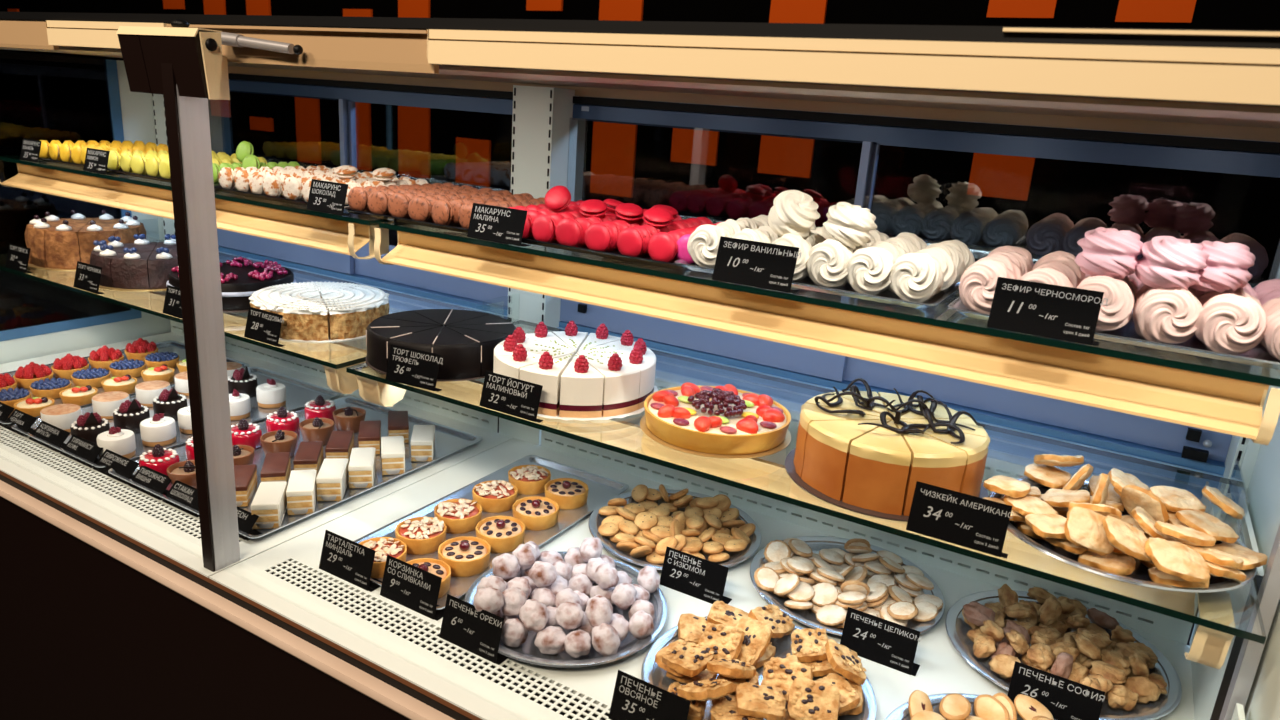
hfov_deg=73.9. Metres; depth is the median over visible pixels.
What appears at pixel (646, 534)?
cookie
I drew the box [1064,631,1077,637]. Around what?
cookie
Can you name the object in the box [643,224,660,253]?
macaron
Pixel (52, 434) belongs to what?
price card
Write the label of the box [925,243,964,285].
zefir
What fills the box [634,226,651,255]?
macaron
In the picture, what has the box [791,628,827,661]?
bar
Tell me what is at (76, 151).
macaron
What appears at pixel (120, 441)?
cake
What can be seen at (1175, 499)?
cookie
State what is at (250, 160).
macaron
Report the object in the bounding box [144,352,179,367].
tartlet
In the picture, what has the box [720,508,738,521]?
cookie
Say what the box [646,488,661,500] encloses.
cookie
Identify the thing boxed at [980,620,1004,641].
cookie
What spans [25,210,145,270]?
cake
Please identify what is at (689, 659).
bar
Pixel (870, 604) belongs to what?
cookie
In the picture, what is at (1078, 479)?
cookie
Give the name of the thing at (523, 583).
ball
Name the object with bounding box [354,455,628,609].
tray
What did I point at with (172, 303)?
price card
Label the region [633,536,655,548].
cookie
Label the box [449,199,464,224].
macaron
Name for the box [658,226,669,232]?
macaron
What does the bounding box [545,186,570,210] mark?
macaron
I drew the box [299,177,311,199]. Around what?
macaron
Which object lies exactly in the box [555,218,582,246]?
macaron
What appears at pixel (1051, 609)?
cookie
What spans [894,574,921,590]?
cookie
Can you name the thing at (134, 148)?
macaron
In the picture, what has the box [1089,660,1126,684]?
cookie
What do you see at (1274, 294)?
zefir
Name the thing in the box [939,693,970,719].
cookie
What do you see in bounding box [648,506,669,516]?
cookie
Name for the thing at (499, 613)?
ball
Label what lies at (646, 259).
tray
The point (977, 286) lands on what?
zefir
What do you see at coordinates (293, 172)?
macaron
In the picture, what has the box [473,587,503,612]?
ball
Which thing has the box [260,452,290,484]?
slice
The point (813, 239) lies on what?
zefir
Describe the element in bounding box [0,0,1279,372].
wall
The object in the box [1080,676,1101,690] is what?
cookie
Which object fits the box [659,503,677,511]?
cookie
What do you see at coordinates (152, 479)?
price card
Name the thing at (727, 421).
tart
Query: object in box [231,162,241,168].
macaron
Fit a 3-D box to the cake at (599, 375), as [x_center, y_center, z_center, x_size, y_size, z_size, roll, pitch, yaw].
[-0.105,0.006,1.374,0.285,0.091,0.284,19,22,41]
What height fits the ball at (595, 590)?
0.036 m
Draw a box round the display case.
[0,11,1279,719]
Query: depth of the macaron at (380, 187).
1.54 m
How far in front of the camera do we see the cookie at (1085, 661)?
1.19 m
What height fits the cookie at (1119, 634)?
0.036 m
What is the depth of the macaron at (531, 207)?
1.41 m
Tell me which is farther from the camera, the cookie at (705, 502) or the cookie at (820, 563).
the cookie at (705, 502)
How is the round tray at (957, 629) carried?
on the display case
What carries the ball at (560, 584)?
on the round tray at (527, 652)
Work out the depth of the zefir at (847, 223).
1.08 m
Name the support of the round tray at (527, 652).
on the display case
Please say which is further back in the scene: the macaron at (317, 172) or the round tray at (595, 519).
the macaron at (317, 172)
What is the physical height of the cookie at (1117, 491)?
0.030 m
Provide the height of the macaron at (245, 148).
0.044 m
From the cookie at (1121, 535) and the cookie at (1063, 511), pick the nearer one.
the cookie at (1121, 535)
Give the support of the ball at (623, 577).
on the round tray at (527, 652)
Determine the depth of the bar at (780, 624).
1.21 m
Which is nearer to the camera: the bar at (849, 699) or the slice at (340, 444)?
the bar at (849, 699)
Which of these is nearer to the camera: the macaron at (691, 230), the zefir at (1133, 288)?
the zefir at (1133, 288)
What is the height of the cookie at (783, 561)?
0.017 m
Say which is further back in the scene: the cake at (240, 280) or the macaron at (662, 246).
the cake at (240, 280)
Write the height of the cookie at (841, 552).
0.011 m
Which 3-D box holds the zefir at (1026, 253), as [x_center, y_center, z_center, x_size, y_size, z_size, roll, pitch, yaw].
[0.506,-0.124,1.170,0.065,0.066,0.057,15,20,34]
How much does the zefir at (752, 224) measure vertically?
0.064 m
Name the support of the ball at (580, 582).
on the round tray at (527, 652)
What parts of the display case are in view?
glass, frame, panel, panel, post, post, hinge plate, hinge plate, bumper rail, trim, deck panel, door rail, panel, door rail, panel, deck panel, door rail, glass, panel, door rail, rail, divider panel, panel, divider post, divider post, divider panel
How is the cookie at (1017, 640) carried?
on the round tray at (957, 629)
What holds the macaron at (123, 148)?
on the tray at (72, 163)
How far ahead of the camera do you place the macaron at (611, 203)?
1.37 m
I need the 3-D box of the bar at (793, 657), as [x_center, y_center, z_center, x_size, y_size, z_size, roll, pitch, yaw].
[0.186,0.412,1.117,0.049,0.036,0.062,6,16,5]
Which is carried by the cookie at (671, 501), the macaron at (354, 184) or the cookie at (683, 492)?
the cookie at (683, 492)
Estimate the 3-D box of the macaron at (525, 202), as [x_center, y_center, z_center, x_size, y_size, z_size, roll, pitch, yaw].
[-0.204,-0.261,1.499,0.044,0.044,0.020,13,19,28]
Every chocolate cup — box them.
[167,460,196,488]
[232,445,254,464]
[260,430,297,456]
[299,417,334,444]
[333,406,365,432]
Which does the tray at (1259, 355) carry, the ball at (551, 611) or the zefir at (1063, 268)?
the zefir at (1063, 268)
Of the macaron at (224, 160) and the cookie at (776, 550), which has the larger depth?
the macaron at (224, 160)
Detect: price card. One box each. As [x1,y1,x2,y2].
[0,402,14,425]
[2,409,36,436]
[5,243,32,272]
[20,138,47,162]
[29,421,69,451]
[60,434,102,467]
[73,261,103,293]
[83,148,112,174]
[93,449,138,484]
[128,466,171,499]
[162,480,198,516]
[163,285,182,318]
[237,507,262,540]
[244,307,284,346]
[307,179,352,215]
[319,530,381,591]
[380,555,444,620]
[385,344,442,391]
[439,594,508,664]
[467,203,530,246]
[479,371,542,422]
[608,670,690,719]
[660,546,731,603]
[712,236,801,292]
[840,607,920,675]
[906,481,1012,558]
[987,277,1107,345]
[1007,661,1104,719]
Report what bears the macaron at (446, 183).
on the tray at (458, 228)
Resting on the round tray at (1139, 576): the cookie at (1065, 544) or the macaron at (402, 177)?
the cookie at (1065, 544)
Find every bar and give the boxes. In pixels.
[655,639,683,676]
[662,638,713,676]
[666,668,716,683]
[668,682,705,719]
[677,678,734,700]
[678,613,707,643]
[698,623,744,659]
[707,600,748,626]
[707,658,755,678]
[710,694,762,719]
[717,672,758,691]
[735,682,785,719]
[736,617,772,666]
[748,604,794,637]
[755,642,775,668]
[761,657,812,702]
[762,653,799,677]
[783,708,792,719]
[787,678,839,719]
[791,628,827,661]
[800,659,836,676]
[816,673,859,713]
[825,639,865,684]
[838,676,862,715]
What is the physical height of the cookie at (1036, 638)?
0.037 m
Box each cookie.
[598,506,618,515]
[598,522,618,535]
[601,515,624,529]
[608,498,626,506]
[609,530,623,542]
[614,533,636,542]
[616,507,635,520]
[616,541,639,551]
[618,520,638,534]
[623,503,645,514]
[630,545,651,557]
[631,484,647,501]
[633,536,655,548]
[634,512,657,529]
[635,530,649,536]
[638,499,658,509]
[642,531,661,543]
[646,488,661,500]
[646,551,664,563]
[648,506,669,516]
[650,525,670,538]
[655,536,677,554]
[656,516,673,527]
[659,484,669,502]
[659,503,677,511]
[669,488,688,499]
[669,494,688,508]
[670,519,681,536]
[673,495,692,505]
[674,512,685,529]
[674,534,686,549]
[681,540,703,552]
[682,529,699,536]
[684,507,703,518]
[685,515,703,528]
[685,519,707,532]
[686,536,701,541]
[689,498,702,508]
[691,552,705,559]
[695,497,718,507]
[698,527,715,542]
[701,541,712,555]
[702,507,721,518]
[703,542,723,553]
[704,513,721,528]
[708,552,729,561]
[712,527,730,534]
[712,533,733,544]
[713,494,730,511]
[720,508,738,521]
[722,519,745,527]
[724,539,747,551]
[731,527,750,543]
[738,523,755,536]
[754,567,779,591]
[762,561,786,573]
[764,540,790,561]
[772,592,788,597]
[774,573,799,595]
[778,572,790,577]
[780,557,804,575]
[783,538,807,544]
[784,600,813,609]
[786,558,813,573]
[786,581,814,601]
[788,539,812,557]
[792,556,815,566]
[798,576,814,584]
[801,553,826,561]
[807,567,819,584]
[810,572,836,585]
[810,601,833,613]
[811,582,838,606]
[812,558,835,570]
[816,604,846,625]
[817,567,844,581]
[819,549,843,564]
[830,548,846,563]
[830,564,848,572]
[831,610,846,627]
[834,600,862,607]
[837,591,866,603]
[840,566,853,576]
[840,580,869,595]
[843,553,855,566]
[844,538,870,553]
[844,565,867,581]
[844,602,867,610]
[845,546,871,553]
[851,553,879,561]
[854,562,875,577]
[862,611,877,616]
[864,561,891,574]
[864,592,888,606]
[864,608,880,617]
[866,582,887,601]
[867,574,895,592]
[871,595,895,610]
[877,550,902,564]
[879,557,904,573]
[879,604,907,626]
[887,601,917,619]
[888,585,913,603]
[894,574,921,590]
[895,565,923,575]
[896,583,923,597]
[906,573,933,589]
[908,690,932,717]
[910,711,945,719]
[912,601,937,621]
[913,594,942,609]
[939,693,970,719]
[962,609,979,628]
[963,601,994,626]
[964,715,985,719]
[966,628,995,641]
[973,635,995,657]
[974,694,1009,719]
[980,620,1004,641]
[983,475,1030,497]
[983,497,1024,522]
[984,602,1005,617]
[989,654,1020,678]
[990,642,1015,660]
[993,611,1004,627]
[993,693,1016,719]
[995,637,1019,656]
[998,584,1017,606]
[1002,619,1030,644]
[1003,495,1057,516]
[1003,603,1032,618]
[1004,619,1031,635]
[1005,629,1029,654]
[1014,521,1043,539]
[1014,694,1053,719]
[1016,600,1037,625]
[1021,646,1033,665]
[1024,463,1071,488]
[1025,514,1066,538]
[1026,486,1040,497]
[1027,587,1056,603]
[1027,643,1055,669]
[1029,626,1061,644]
[1030,631,1050,645]
[1031,602,1040,621]
[1031,665,1050,672]
[1032,716,1051,719]
[1034,454,1083,466]
[1039,494,1068,516]
[1039,597,1061,625]
[1039,620,1067,637]
[1041,488,1090,507]
[1042,537,1087,553]
[1049,642,1079,660]
[1050,652,1073,678]
[1056,634,1075,647]
[1057,596,1086,615]
[1057,614,1069,627]
[1058,598,1075,613]
[1063,464,1093,489]
[1063,613,1089,628]
[1064,507,1113,555]
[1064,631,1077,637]
[1068,502,1121,519]
[1068,661,1088,682]
[1074,633,1101,660]
[1076,644,1093,667]
[1077,628,1111,649]
[1078,551,1135,575]
[1079,674,1112,692]
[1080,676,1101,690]
[1085,623,1109,638]
[1087,608,1118,629]
[1088,475,1122,503]
[1089,496,1123,511]
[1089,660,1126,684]
[1090,473,1109,503]
[1094,645,1113,660]
[1101,649,1130,674]
[1102,515,1150,561]
[1107,685,1138,710]
[1108,468,1149,492]
[1109,640,1116,650]
[1111,625,1134,642]
[1112,538,1147,553]
[1113,487,1120,496]
[1114,642,1150,661]
[1120,515,1152,537]
[1121,485,1168,522]
[1122,676,1161,703]
[1127,652,1149,678]
[1128,642,1157,668]
[1131,507,1174,540]
[1139,559,1155,568]
[1145,537,1209,582]
[1148,567,1208,588]
[1149,486,1205,511]
[1149,673,1166,694]
[1154,521,1216,546]
[1167,511,1188,526]
[1175,510,1238,542]
[1180,542,1243,568]
[1202,486,1244,519]
[1205,561,1245,582]
[1211,542,1267,569]
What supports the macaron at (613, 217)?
on the tray at (646, 259)
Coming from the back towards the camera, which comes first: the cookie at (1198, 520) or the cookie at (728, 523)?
the cookie at (728, 523)
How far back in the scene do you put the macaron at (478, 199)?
1.47 m
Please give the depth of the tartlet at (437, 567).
1.30 m
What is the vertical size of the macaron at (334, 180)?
0.044 m
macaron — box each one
[39,140,49,158]
[49,142,60,160]
[60,143,72,162]
[71,145,82,163]
[81,147,89,163]
[107,147,121,153]
[107,150,120,169]
[120,152,132,172]
[121,147,132,153]
[130,154,145,174]
[132,147,145,153]
[145,147,156,152]
[145,154,156,172]
[145,156,160,176]
[156,147,167,152]
[159,158,170,178]
[212,158,221,165]
[212,163,220,183]
[218,167,234,188]
[219,163,233,170]
[221,157,233,163]
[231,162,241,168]
[232,157,241,163]
[234,167,244,188]
[234,170,250,191]
[236,141,253,161]
[242,154,259,168]
[245,167,258,171]
[249,172,265,194]
[258,157,266,164]
[259,166,269,170]
[262,169,273,172]
[263,174,282,196]
[267,162,278,168]
[271,166,284,171]
[277,171,288,176]
[278,162,288,167]
[280,174,292,196]
[282,177,302,199]
[284,166,294,171]
[288,162,299,166]
[290,171,303,175]
[292,174,303,178]
[298,168,307,172]
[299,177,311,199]
[302,180,311,201]
[304,173,316,177]
[312,176,324,179]
[314,170,323,174]
[317,173,330,177]
[324,176,335,181]
[331,179,343,182]
[334,165,357,178]
[341,182,352,204]
[342,178,355,182]
[347,187,368,210]
[348,181,361,186]
[354,178,366,183]
[357,174,368,178]
[360,181,374,187]
[365,186,377,210]
[368,190,388,214]
[372,168,395,180]
[372,180,384,187]
[376,185,388,190]
[382,180,395,186]
[385,189,397,213]
[387,193,409,217]
[388,185,399,189]
[394,180,407,185]
[396,188,408,192]
[399,176,409,179]
[399,185,412,189]
[404,192,417,217]
[405,179,417,185]
[407,188,420,192]
[408,196,431,221]
[411,184,422,188]
[415,179,428,184]
[416,191,429,195]
[418,187,429,191]
[421,183,434,188]
[424,195,438,220]
[426,190,438,195]
[430,187,442,191]
[432,183,443,186]
[432,199,452,224]
[435,194,450,200]
[437,190,449,194]
[441,186,452,190]
[443,182,453,186]
[447,193,460,198]
[448,189,460,193]
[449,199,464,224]
[451,185,461,190]
[458,193,471,197]
[458,203,472,228]
[459,189,472,193]
[460,198,475,203]
[461,185,472,188]
[469,188,480,192]
[469,192,482,196]
[471,197,485,202]
[479,188,492,192]
[479,191,492,196]
[481,196,495,201]
[485,201,500,206]
[490,191,503,195]
[492,195,506,201]
[497,201,511,207]
[500,190,511,194]
[503,195,515,200]
[508,200,522,206]
[512,194,526,199]
[516,206,528,210]
[518,199,532,206]
[521,193,532,199]
[522,213,532,237]
[526,205,541,210]
[527,210,542,237]
[529,198,543,205]
[532,215,555,241]
[537,204,548,208]
[537,209,552,214]
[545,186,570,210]
[550,213,565,241]
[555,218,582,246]
[558,212,575,218]
[561,207,572,212]
[568,206,579,210]
[569,201,579,205]
[569,211,586,217]
[575,217,591,245]
[579,199,606,216]
[584,223,612,251]
[587,216,602,222]
[599,215,611,221]
[602,221,620,250]
[603,199,622,213]
[606,214,621,220]
[612,220,629,248]
[615,203,642,220]
[617,227,644,256]
[623,220,638,226]
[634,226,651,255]
[636,218,646,225]
[643,208,672,226]
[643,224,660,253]
[648,232,677,261]
[651,205,677,219]
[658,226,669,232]
[667,222,679,230]
[668,231,683,260]
[672,220,688,228]
[675,229,691,234]
[676,234,693,263]
[681,219,696,227]
[685,228,695,232]
[688,218,703,225]
[697,217,712,224]
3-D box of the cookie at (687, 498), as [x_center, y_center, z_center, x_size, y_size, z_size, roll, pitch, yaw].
[0.081,0.263,1.591,0.034,0.024,0.040,9,17,15]
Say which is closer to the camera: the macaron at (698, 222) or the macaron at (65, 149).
the macaron at (698, 222)
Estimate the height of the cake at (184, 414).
0.062 m
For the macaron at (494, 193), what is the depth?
1.59 m
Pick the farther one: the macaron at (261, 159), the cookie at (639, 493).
the macaron at (261, 159)
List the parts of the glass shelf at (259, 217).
glass plate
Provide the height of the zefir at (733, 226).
0.063 m
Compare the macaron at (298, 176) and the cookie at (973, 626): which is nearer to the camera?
the cookie at (973, 626)
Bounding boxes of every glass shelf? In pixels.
[0,155,391,258]
[0,240,511,393]
[346,320,1265,669]
[374,221,1279,445]
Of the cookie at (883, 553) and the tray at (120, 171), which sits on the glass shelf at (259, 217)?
the tray at (120, 171)
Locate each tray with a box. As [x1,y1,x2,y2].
[0,340,248,423]
[12,367,340,467]
[39,157,83,167]
[107,167,170,182]
[108,396,482,538]
[214,184,348,205]
[344,206,467,232]
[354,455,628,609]
[464,551,667,667]
[522,237,696,268]
[588,489,760,569]
[641,617,876,719]
[674,259,959,308]
[750,536,944,635]
[885,693,1055,719]
[945,590,1181,719]
[948,297,1279,369]
[989,477,1256,592]
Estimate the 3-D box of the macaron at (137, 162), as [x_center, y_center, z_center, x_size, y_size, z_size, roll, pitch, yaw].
[-1.069,-0.416,1.815,0.044,0.044,0.021,12,18,25]
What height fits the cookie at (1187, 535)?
0.022 m
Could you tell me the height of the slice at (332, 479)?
0.046 m
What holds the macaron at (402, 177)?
on the tray at (218, 187)
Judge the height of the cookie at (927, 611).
0.021 m
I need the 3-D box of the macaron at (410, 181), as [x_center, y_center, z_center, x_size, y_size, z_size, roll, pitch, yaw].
[-0.459,-0.339,1.701,0.044,0.044,0.021,12,18,24]
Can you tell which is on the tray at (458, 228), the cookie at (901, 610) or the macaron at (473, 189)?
the macaron at (473, 189)
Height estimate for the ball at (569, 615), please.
0.037 m
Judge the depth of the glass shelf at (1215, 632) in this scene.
1.16 m
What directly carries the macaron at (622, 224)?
on the tray at (646, 259)
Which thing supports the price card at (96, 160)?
on the glass shelf at (259, 217)
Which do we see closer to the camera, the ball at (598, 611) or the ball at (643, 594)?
the ball at (598, 611)
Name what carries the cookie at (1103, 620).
on the round tray at (957, 629)
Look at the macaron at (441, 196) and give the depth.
1.47 m
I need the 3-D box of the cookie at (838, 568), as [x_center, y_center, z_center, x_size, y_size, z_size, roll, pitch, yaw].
[0.336,0.351,1.420,0.044,0.010,0.045,-6,19,-31]
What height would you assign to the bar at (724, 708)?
0.020 m
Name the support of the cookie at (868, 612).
on the round tray at (807, 617)
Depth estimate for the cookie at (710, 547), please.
1.42 m
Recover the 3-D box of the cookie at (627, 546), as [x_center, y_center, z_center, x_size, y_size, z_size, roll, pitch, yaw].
[-0.020,0.313,1.423,0.042,0.028,0.028,9,17,16]
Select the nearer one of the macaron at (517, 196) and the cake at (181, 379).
the macaron at (517, 196)
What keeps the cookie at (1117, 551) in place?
on the round tray at (1139, 576)
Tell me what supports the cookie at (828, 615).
on the cookie at (840, 625)
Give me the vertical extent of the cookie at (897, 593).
0.022 m
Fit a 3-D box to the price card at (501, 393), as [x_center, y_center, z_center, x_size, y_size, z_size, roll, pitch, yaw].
[-0.190,0.054,1.260,0.112,0.052,0.015,13,19,28]
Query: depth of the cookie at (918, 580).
1.34 m
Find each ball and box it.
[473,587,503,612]
[476,575,505,591]
[492,553,519,579]
[492,608,503,616]
[501,587,526,615]
[501,618,527,647]
[503,570,520,581]
[503,615,519,622]
[506,577,530,598]
[512,544,536,569]
[519,599,548,631]
[520,561,535,576]
[524,576,538,599]
[526,541,540,560]
[528,561,556,587]
[530,587,555,606]
[534,626,565,654]
[537,550,564,563]
[537,606,558,632]
[546,575,568,595]
[551,560,572,580]
[555,588,580,607]
[555,602,583,629]
[564,547,587,565]
[564,629,591,657]
[568,573,592,596]
[571,563,593,583]
[572,611,592,637]
[574,590,589,611]
[579,537,602,561]
[585,597,612,626]
[586,557,606,583]
[586,595,612,609]
[590,585,614,604]
[592,623,619,655]
[594,562,618,588]
[600,555,614,567]
[608,613,628,641]
[611,583,636,609]
[615,571,631,586]
[628,610,653,638]
[629,599,654,619]
[630,584,649,607]
[637,566,659,592]
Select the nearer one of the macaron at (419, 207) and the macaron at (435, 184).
the macaron at (419, 207)
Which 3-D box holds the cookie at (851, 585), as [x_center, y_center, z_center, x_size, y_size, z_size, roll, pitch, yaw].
[0.331,0.352,1.308,0.045,0.040,0.025,6,16,7]
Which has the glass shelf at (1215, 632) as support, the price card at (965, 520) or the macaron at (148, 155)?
the price card at (965, 520)
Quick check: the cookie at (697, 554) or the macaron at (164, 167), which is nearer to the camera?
the cookie at (697, 554)
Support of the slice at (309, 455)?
on the tray at (448, 440)
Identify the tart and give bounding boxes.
[640,382,790,458]
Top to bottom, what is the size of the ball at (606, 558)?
0.036 m
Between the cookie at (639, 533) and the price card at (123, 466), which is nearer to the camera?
the cookie at (639, 533)
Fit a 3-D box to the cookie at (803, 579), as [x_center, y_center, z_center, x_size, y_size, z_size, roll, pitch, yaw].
[0.254,0.348,1.349,0.043,0.024,0.043,-3,18,-23]
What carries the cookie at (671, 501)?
on the round tray at (595, 519)
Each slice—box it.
[234,465,256,506]
[251,481,286,528]
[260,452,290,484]
[286,469,316,514]
[293,441,323,474]
[316,458,348,500]
[325,431,353,460]
[348,447,375,487]
[358,420,380,453]
[381,436,404,474]
[388,411,408,442]
[411,425,434,461]
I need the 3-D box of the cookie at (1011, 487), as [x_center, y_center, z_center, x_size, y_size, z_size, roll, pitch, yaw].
[0.436,0.150,1.011,0.047,0.017,0.053,19,22,41]
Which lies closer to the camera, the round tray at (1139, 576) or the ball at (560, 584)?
the round tray at (1139, 576)
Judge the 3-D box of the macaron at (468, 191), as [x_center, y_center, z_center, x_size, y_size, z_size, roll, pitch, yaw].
[-0.328,-0.299,1.599,0.044,0.044,0.021,12,18,26]
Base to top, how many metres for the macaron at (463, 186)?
0.045 m
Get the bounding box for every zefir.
[687,224,730,268]
[716,219,748,236]
[731,228,771,243]
[738,217,763,229]
[752,215,768,225]
[757,225,780,241]
[768,190,819,237]
[771,233,811,280]
[803,232,825,275]
[807,238,852,287]
[810,227,825,238]
[822,202,876,249]
[846,247,895,294]
[849,244,866,252]
[865,237,874,246]
[869,229,888,241]
[871,241,907,261]
[886,237,918,252]
[889,253,943,302]
[896,232,926,249]
[915,247,956,293]
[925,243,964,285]
[938,240,974,282]
[959,259,1016,313]
[974,254,1022,278]
[988,245,1033,269]
[988,251,1031,274]
[1018,268,1073,287]
[1033,251,1079,268]
[1033,261,1081,287]
[1034,256,1085,279]
[1075,227,1143,278]
[1076,276,1133,332]
[1085,274,1138,287]
[1086,275,1137,306]
[1133,273,1140,284]
[1133,285,1197,308]
[1133,287,1202,343]
[1135,236,1209,289]
[1137,282,1195,290]
[1189,240,1255,292]
[1195,293,1266,354]
[1196,284,1257,298]
[1197,289,1261,305]
[1253,279,1279,300]
[1260,288,1279,305]
[1260,297,1279,346]
[1261,309,1279,359]
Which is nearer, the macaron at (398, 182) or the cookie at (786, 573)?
the cookie at (786, 573)
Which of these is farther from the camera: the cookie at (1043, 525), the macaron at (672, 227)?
the macaron at (672, 227)
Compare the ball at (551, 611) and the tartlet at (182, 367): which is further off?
the tartlet at (182, 367)
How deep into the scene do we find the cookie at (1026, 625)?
1.27 m
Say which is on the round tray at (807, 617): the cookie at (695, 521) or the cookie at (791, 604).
the cookie at (791, 604)
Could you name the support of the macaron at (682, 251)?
on the tray at (646, 259)
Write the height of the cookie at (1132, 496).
0.046 m
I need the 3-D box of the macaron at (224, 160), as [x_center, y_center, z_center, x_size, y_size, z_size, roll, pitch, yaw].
[-0.916,-0.427,1.887,0.044,0.044,0.020,12,18,26]
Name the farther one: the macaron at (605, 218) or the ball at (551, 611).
the macaron at (605, 218)
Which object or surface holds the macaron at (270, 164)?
on the tray
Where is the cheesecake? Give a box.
[785,378,989,521]
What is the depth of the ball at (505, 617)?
1.19 m
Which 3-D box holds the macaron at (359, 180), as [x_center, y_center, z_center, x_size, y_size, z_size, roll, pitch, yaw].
[-0.543,-0.331,1.652,0.044,0.044,0.021,12,18,25]
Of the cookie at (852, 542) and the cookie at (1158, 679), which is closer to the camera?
the cookie at (1158, 679)
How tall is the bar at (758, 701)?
0.020 m
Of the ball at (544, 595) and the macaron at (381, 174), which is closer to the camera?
the ball at (544, 595)
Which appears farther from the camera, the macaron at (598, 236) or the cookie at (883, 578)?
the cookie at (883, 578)
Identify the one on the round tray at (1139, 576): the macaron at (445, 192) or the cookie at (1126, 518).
the cookie at (1126, 518)
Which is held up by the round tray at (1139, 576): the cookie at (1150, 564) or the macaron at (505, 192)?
the cookie at (1150, 564)
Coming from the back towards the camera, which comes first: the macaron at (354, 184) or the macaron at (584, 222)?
the macaron at (354, 184)
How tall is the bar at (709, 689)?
0.045 m
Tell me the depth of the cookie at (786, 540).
1.48 m
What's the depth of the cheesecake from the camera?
1.05 m
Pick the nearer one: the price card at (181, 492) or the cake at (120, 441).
the price card at (181, 492)
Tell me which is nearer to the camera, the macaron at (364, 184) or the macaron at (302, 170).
the macaron at (364, 184)
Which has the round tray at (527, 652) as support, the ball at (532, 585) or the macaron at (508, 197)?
the ball at (532, 585)
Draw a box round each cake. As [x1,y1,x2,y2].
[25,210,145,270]
[40,404,81,431]
[70,412,109,443]
[90,234,177,290]
[92,391,129,418]
[97,426,135,457]
[113,399,149,433]
[135,380,170,406]
[138,444,179,475]
[140,413,175,446]
[153,387,186,419]
[166,257,295,311]
[174,371,188,395]
[177,406,191,433]
[185,437,194,459]
[226,362,242,376]
[228,366,257,396]
[229,389,250,420]
[231,419,261,449]
[249,281,389,341]
[256,379,285,408]
[266,407,299,433]
[304,395,335,420]
[366,309,515,380]
[493,321,657,420]
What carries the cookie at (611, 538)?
on the round tray at (595, 519)
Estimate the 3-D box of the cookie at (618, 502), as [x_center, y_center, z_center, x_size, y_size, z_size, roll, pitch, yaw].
[-0.041,0.262,1.559,0.036,0.029,0.033,16,20,36]
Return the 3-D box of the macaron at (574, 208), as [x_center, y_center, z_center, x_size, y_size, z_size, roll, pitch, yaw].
[-0.114,-0.240,1.448,0.044,0.044,0.022,15,19,32]
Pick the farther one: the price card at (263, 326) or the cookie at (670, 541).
the price card at (263, 326)
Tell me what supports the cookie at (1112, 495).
on the round tray at (1139, 576)
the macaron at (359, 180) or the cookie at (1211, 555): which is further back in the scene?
the macaron at (359, 180)
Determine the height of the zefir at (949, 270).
0.064 m
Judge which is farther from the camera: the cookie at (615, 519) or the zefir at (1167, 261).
the cookie at (615, 519)
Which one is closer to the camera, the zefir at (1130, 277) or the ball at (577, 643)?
the zefir at (1130, 277)
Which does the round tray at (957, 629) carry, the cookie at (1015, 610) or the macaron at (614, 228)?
the cookie at (1015, 610)
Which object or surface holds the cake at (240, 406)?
on the tray at (298, 392)
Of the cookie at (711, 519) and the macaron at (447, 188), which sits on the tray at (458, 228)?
the macaron at (447, 188)
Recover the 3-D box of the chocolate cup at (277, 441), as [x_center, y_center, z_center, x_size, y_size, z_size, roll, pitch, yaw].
[-0.726,0.166,1.713,0.069,0.053,0.069,8,17,12]
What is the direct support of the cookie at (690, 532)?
on the round tray at (595, 519)
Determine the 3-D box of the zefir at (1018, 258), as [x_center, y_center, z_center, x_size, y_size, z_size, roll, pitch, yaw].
[0.479,-0.110,1.116,0.063,0.067,0.056,13,19,29]
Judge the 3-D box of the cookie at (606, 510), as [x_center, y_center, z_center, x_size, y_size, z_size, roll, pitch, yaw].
[-0.055,0.273,1.537,0.040,0.016,0.040,5,16,3]
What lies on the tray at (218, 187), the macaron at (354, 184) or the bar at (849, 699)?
the macaron at (354, 184)
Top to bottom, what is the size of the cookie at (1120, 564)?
0.017 m
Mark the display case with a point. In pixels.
(118, 601)
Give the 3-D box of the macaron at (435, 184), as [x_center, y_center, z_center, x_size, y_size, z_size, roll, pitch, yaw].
[-0.396,-0.324,1.665,0.044,0.044,0.020,12,18,26]
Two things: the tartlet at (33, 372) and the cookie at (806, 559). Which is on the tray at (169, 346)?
the tartlet at (33, 372)
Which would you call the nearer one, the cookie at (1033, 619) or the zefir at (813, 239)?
the zefir at (813, 239)
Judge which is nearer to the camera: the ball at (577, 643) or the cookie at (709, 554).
the ball at (577, 643)
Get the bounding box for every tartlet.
[0,373,16,390]
[0,388,30,409]
[13,362,53,388]
[14,397,54,418]
[29,378,71,398]
[51,353,88,378]
[59,385,97,405]
[71,368,110,387]
[88,345,123,369]
[101,374,136,393]
[108,359,145,377]
[124,338,157,360]
[141,364,174,382]
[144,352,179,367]
[176,359,186,372]
[358,537,406,577]
[395,516,446,554]
[406,558,450,597]
[434,499,481,533]
[438,536,490,576]
[472,480,517,512]
[475,516,525,552]
[508,465,550,494]
[512,496,558,530]
[545,478,588,509]
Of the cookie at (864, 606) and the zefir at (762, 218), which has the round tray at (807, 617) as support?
the cookie at (864, 606)
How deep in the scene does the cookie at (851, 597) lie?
1.27 m
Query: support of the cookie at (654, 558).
on the round tray at (595, 519)
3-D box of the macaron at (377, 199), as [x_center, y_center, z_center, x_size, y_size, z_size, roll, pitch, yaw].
[-0.454,-0.274,1.479,0.044,0.045,0.022,12,18,24]
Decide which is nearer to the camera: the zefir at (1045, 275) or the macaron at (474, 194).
the zefir at (1045, 275)

